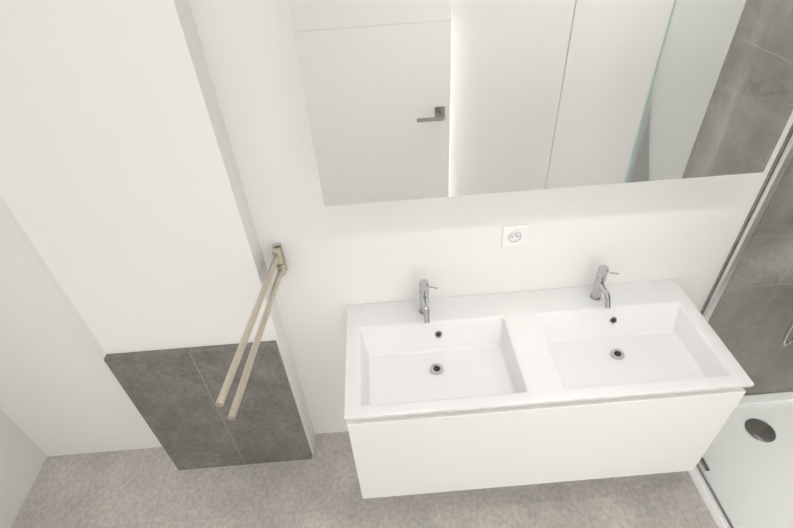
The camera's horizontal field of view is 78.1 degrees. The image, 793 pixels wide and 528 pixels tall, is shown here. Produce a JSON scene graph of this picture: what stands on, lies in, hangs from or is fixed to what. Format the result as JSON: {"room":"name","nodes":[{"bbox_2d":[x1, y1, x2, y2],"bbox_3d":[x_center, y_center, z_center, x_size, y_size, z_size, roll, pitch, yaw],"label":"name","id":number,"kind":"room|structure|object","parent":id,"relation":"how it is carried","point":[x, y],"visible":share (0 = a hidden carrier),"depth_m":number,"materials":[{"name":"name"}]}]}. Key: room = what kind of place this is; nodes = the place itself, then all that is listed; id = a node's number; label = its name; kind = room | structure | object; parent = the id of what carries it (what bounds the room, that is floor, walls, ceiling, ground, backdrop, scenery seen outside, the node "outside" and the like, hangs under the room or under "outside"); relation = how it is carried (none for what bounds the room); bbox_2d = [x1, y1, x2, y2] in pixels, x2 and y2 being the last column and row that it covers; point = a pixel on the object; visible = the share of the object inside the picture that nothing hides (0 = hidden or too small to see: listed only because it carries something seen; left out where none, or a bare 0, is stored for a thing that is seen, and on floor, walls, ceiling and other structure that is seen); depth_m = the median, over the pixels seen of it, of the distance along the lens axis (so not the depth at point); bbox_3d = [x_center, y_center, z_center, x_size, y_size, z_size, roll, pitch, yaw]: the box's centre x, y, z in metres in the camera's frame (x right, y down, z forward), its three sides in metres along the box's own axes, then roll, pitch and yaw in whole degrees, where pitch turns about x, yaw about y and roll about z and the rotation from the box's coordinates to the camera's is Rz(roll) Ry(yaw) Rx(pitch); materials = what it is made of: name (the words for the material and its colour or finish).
{"room":"bathroom","nodes":[
{"label":"bathroom","id":0,"kind":"room"},
{"bbox_2d":[0,409,47,527],"bbox_3d":[-1.706,0.467,0.819,0.100,2.570,1.705,-5,40,-1],"label":"wall","id":1,"kind":"structure","parent":0,"point":[23,456],"depth_m":2.10,"materials":[{"name":"white paint"}]},
{"bbox_2d":[0,0,314,469],"bbox_3d":[-0.752,-0.116,1.438,0.610,2.570,0.125,-5,40,-1],"label":"wall","id":2,"kind":"structure","parent":0,"point":[122,194],"depth_m":1.37,"materials":[{"name":"white paint"}]},
{"bbox_2d":[11,431,717,527],"bbox_3d":[0.213,1.328,1.684,3.810,0.060,1.905,-5,40,-1],"label":"floor","id":3,"kind":"structure","parent":0,"point":[155,487],"depth_m":2.06,"materials":[{"name":"tile"}]},
{"bbox_2d":[688,392,792,527],"bbox_3d":[1.622,0.993,1.886,0.738,0.045,1.112,-5,40,-1],"label":"shower tray","id":4,"kind":"object","parent":3,"relation":"on","point":[709,501],"depth_m":2.05,"materials":[{"name":"white ceramic"}]},
{"bbox_2d":[696,134,792,527],"bbox_3d":[1.574,0.218,1.243,0.727,1.970,1.108,-5,40,-1],"label":"glass","id":5,"kind":"object","parent":4,"relation":"on","point":[773,183],"visible":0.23,"depth_m":1.67,"materials":[{"name":"clear glass"}]},
{"bbox_2d":[700,458,709,470],"bbox_3d":[1.313,0.783,2.116,0.058,0.044,0.210,-5,40,-1],"label":"hinge","id":6,"kind":"object","parent":5,"relation":"attached to","point":[703,460],"depth_m":2.06,"materials":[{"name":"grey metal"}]},
{"bbox_2d":[0,0,792,455],"bbox_3d":[-0.325,-0.223,1.530,2.980,2.570,0.100,-5,40,-1],"label":"wall","id":7,"kind":"structure","parent":0,"point":[62,392],"depth_m":1.65,"materials":[{"name":"white paint"}]},
{"bbox_2d":[215,244,287,419],"bbox_3d":[-0.398,0.165,1.398,0.031,0.113,0.590,-1,40,4],"label":"towel rail","id":8,"kind":"object","parent":7,"relation":"attached to","point":[279,262],"visible":1,"depth_m":1.35,"materials":[{"name":"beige metal"}]},
{"bbox_2d":[501,225,527,246],"bbox_3d":[0.392,-0.091,1.618,0.082,0.082,0.016,-5,40,-1],"label":"electrical outlet","id":9,"kind":"object","parent":7,"relation":"attached to","point":[515,235],"visible":1,"depth_m":1.61,"materials":[{"name":"white plastic"}]},
{"bbox_2d":[289,0,792,205],"bbox_3d":[0.386,-0.512,1.133,1.212,0.738,0.224,-5,40,-1],"label":"mirror","id":10,"kind":"object","parent":7,"relation":"attached to","point":[413,99],"visible":1,"depth_m":1.16,"materials":[{"name":"white mirror"}]},
{"bbox_2d":[344,265,753,498],"bbox_3d":[0.447,0.400,1.734,1.211,0.664,0.470,-5,40,-1],"label":"bathroom vanity","id":11,"kind":"object","parent":7,"relation":"attached to","point":[599,378],"visible":1,"depth_m":1.63,"materials":[{"name":"white ceramic"}]},
{"bbox_2d":[418,279,437,323],"bbox_3d":[0.110,0.137,1.666,0.066,0.138,0.119,-5,40,-1],"label":"faucet","id":12,"kind":"object","parent":11,"relation":"on","point":[427,312],"depth_m":1.68,"materials":[{"name":"silver metal"}]},
{"bbox_2d":[589,265,618,308],"bbox_3d":[0.723,0.088,1.674,0.066,0.138,0.119,-5,40,-1],"label":"faucet","id":13,"kind":"object","parent":11,"relation":"on","point":[600,297],"depth_m":1.71,"materials":[{"name":"silver metal"}]},
{"bbox_2d":[700,124,792,395],"bbox_3d":[1.574,-0.370,1.551,0.830,2.570,0.110,-5,40,-1],"label":"tiled wall","id":14,"kind":"structure","parent":0,"point":[777,228],"depth_m":1.88,"materials":[{"name":"tile"}]},
{"bbox_2d":[782,322,792,345],"bbox_3d":[1.531,-0.268,1.266,0.386,1.754,0.451,-5,40,-1],"label":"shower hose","id":15,"kind":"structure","parent":14,"relation":"attached to","point":[786,335],"depth_m":1.90,"materials":[{"name":"silver metal"}]}
]}

